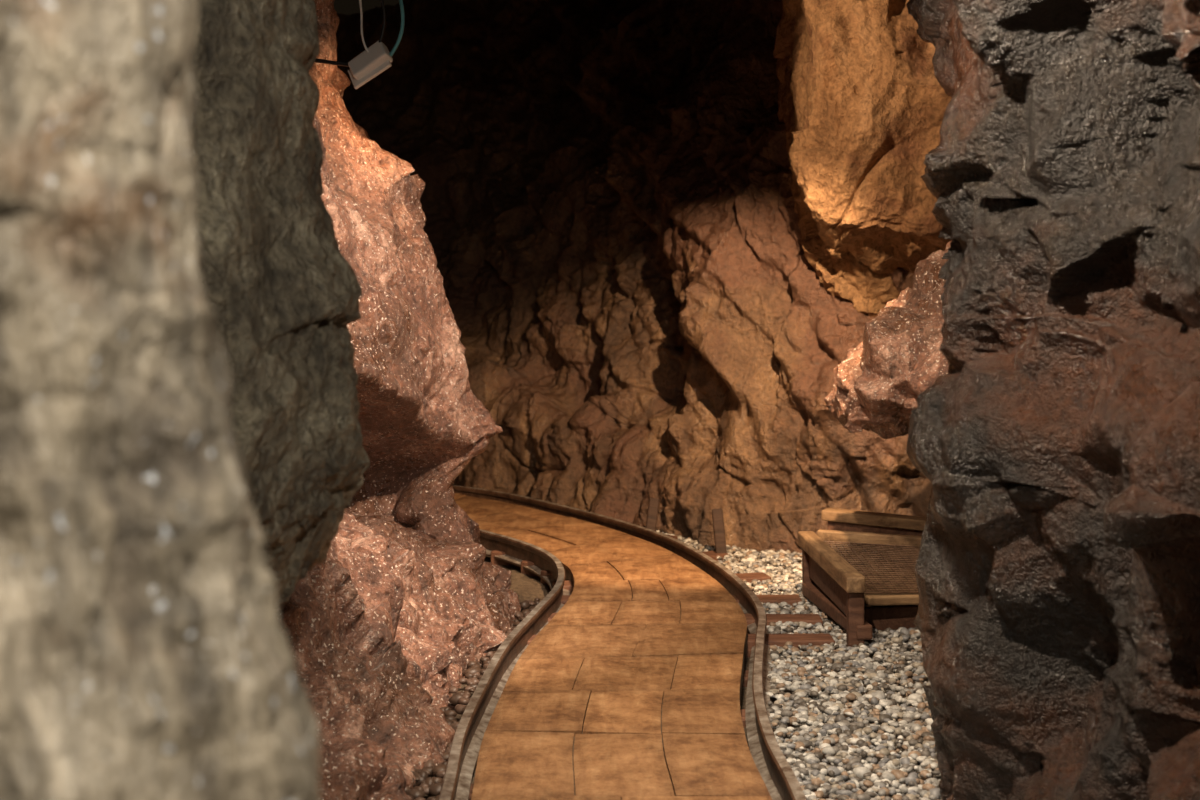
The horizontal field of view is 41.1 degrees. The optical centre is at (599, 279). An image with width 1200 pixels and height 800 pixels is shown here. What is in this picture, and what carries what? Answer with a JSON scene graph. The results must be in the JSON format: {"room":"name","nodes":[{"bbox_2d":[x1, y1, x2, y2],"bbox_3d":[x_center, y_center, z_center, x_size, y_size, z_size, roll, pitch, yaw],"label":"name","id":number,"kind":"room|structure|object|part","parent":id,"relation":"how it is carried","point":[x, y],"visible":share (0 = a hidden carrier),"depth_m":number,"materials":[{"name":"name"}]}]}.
{"room":"underground passage","nodes":[
{"label":"underground passage","id":0,"kind":"room"},
{"bbox_2d":[277,0,520,799],"bbox_3d":[-1.290,-0.348,5.851,2.079,3.168,7.302,0,0,0],"label":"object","id":1,"kind":"structure","parent":0,"point":[404,595],"depth_m":4.99,"materials":[{"name":"red stone"}]},
{"bbox_2d":[315,0,404,88],"bbox_3d":[-0.802,-0.919,5.200,0.340,0.603,0.075,0,0,10],"label":"lamp","id":2,"kind":"object","parent":1,"relation":"attached to","point":[377,58],"visible":0.97,"depth_m":5.17,"materials":[{"name":"metal"}]},
{"bbox_2d":[336,0,931,552],"bbox_3d":[-0.163,-0.383,8.814,4.963,3.243,5.017,0,0,0],"label":"wall","id":3,"kind":"structure","parent":0,"point":[638,307],"depth_m":7.97,"materials":[{"name":"brown stone"}]},
{"bbox_2d":[423,556,938,799],"bbox_3d":[0.000,1.167,4.500,5.200,0.023,11.600,0,0,0],"label":"floor","id":4,"kind":"structure","parent":0,"point":[526,587],"depth_m":5.95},
{"bbox_2d":[0,0,321,799],"bbox_3d":[-0.561,-0.070,0.859,0.923,2.502,1.252,0,0,0],"label":"rock outcrop","id":5,"kind":"object","parent":4,"relation":"on","point":[146,653],"visible":1,"depth_m":0.98,"materials":[{"name":"grey stone"}]},
{"bbox_2d":[191,0,369,602],"bbox_3d":[-1.120,-0.066,2.261,1.468,2.509,2.114,0,0,0],"label":"rock outcrop","id":6,"kind":"object","parent":4,"relation":"on","point":[283,296],"visible":0.4,"depth_m":2.46,"materials":[{"name":"grey stone"}]},
{"bbox_2d":[404,598,543,799],"bbox_3d":[-0.339,1.142,4.144,0.209,0.049,3.129,0,0,3],"label":"debris","id":7,"kind":"object","parent":4,"relation":"on","point":[425,784],"visible":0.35,"depth_m":4.22,"materials":[{"name":"stone"}]},
{"bbox_2d":[439,485,865,799],"bbox_3d":[-0.045,1.137,5.247,1.609,0.175,6.569,0,0,-9],"label":"track","id":8,"kind":"object","parent":4,"relation":"on","point":[779,778],"visible":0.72,"depth_m":4.94,"materials":[{"name":"metal"}]},
{"bbox_3d":[-0.365,1.095,4.820,0.840,0.090,5.597,0,0,-9],"label":"rail","id":9,"kind":"part","parent":8,"relation":"part of","materials":[{"name":"metal"}]},
{"bbox_2d":[454,493,771,799],"bbox_3d":[-0.139,1.107,5.214,1.275,0.066,6.511,0,0,-9],"label":"wooden walkway","id":10,"kind":"object","parent":8,"relation":"on","point":[632,690],"visible":0.8,"depth_m":4.26,"materials":[{"name":"wood planks"}]},
{"bbox_2d":[645,527,941,799],"bbox_3d":[0.386,1.134,5.398,2.215,0.053,5.625,0,0,0],"label":"gravel bed","id":11,"kind":"object","parent":4,"relation":"on","point":[820,721],"visible":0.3,"depth_m":4.26,"materials":[{"name":"gravel"}]},
{"bbox_2d":[646,498,659,530],"bbox_3d":[0.225,1.065,7.005,0.049,0.219,0.098,0,0,31],"label":"wooden stake","id":12,"kind":"object","parent":11,"relation":"on","point":[651,522],"visible":0.56,"depth_m":7.00,"materials":[{"name":"brown wood"}]},
{"bbox_2d":[712,508,726,552],"bbox_3d":[0.490,1.055,6.545,0.048,0.237,0.090,0,0,-22],"label":"wooden stake","id":13,"kind":"object","parent":11,"relation":"on","point":[717,514],"visible":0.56,"depth_m":6.54,"materials":[{"name":"brown wood"}]},
{"bbox_2d":[773,0,951,316],"bbox_3d":[1.862,-0.367,6.935,2.259,3.105,3.096,0,0,27],"label":"rock pillar","id":14,"kind":"structure","parent":4,"relation":"on","point":[862,104],"depth_m":6.11,"materials":[{"name":"orange stone"}]},
{"bbox_2d":[798,507,926,646],"bbox_3d":[1.004,1.025,5.549,0.577,0.290,1.299,0,0,0],"label":"box","id":15,"kind":"object","parent":4,"relation":"on","point":[869,558],"visible":0.63,"depth_m":5.42,"materials":[{"name":"brown wood"}]},
{"bbox_3d":[0.750,1.065,5.720,0.050,0.210,0.050,0,0,0],"label":"leg","id":16,"kind":"part","parent":15,"relation":"part of","materials":[{"name":"brown wood"}]},
{"bbox_3d":[0.790,1.065,4.950,0.050,0.210,0.050,0,0,0],"label":"leg","id":17,"kind":"part","parent":15,"relation":"part of","materials":[{"name":"brown wood"}]},
{"bbox_2d":[906,0,1199,799],"bbox_3d":[1.130,-0.101,3.807,1.610,2.712,5.824,0,0,0],"label":"wall","id":18,"kind":"structure","parent":0,"point":[1057,565],"depth_m":3.08,"materials":[{"name":"stone"}]},
{"bbox_2d":[824,241,951,438],"bbox_3d":[1.163,0.170,5.479,0.787,0.747,0.742,0,0,-39],"label":"boulder","id":19,"kind":"object","parent":18,"relation":"attached to","point":[879,383],"visible":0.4,"depth_m":5.28,"materials":[{"name":"red stone"}]}
]}

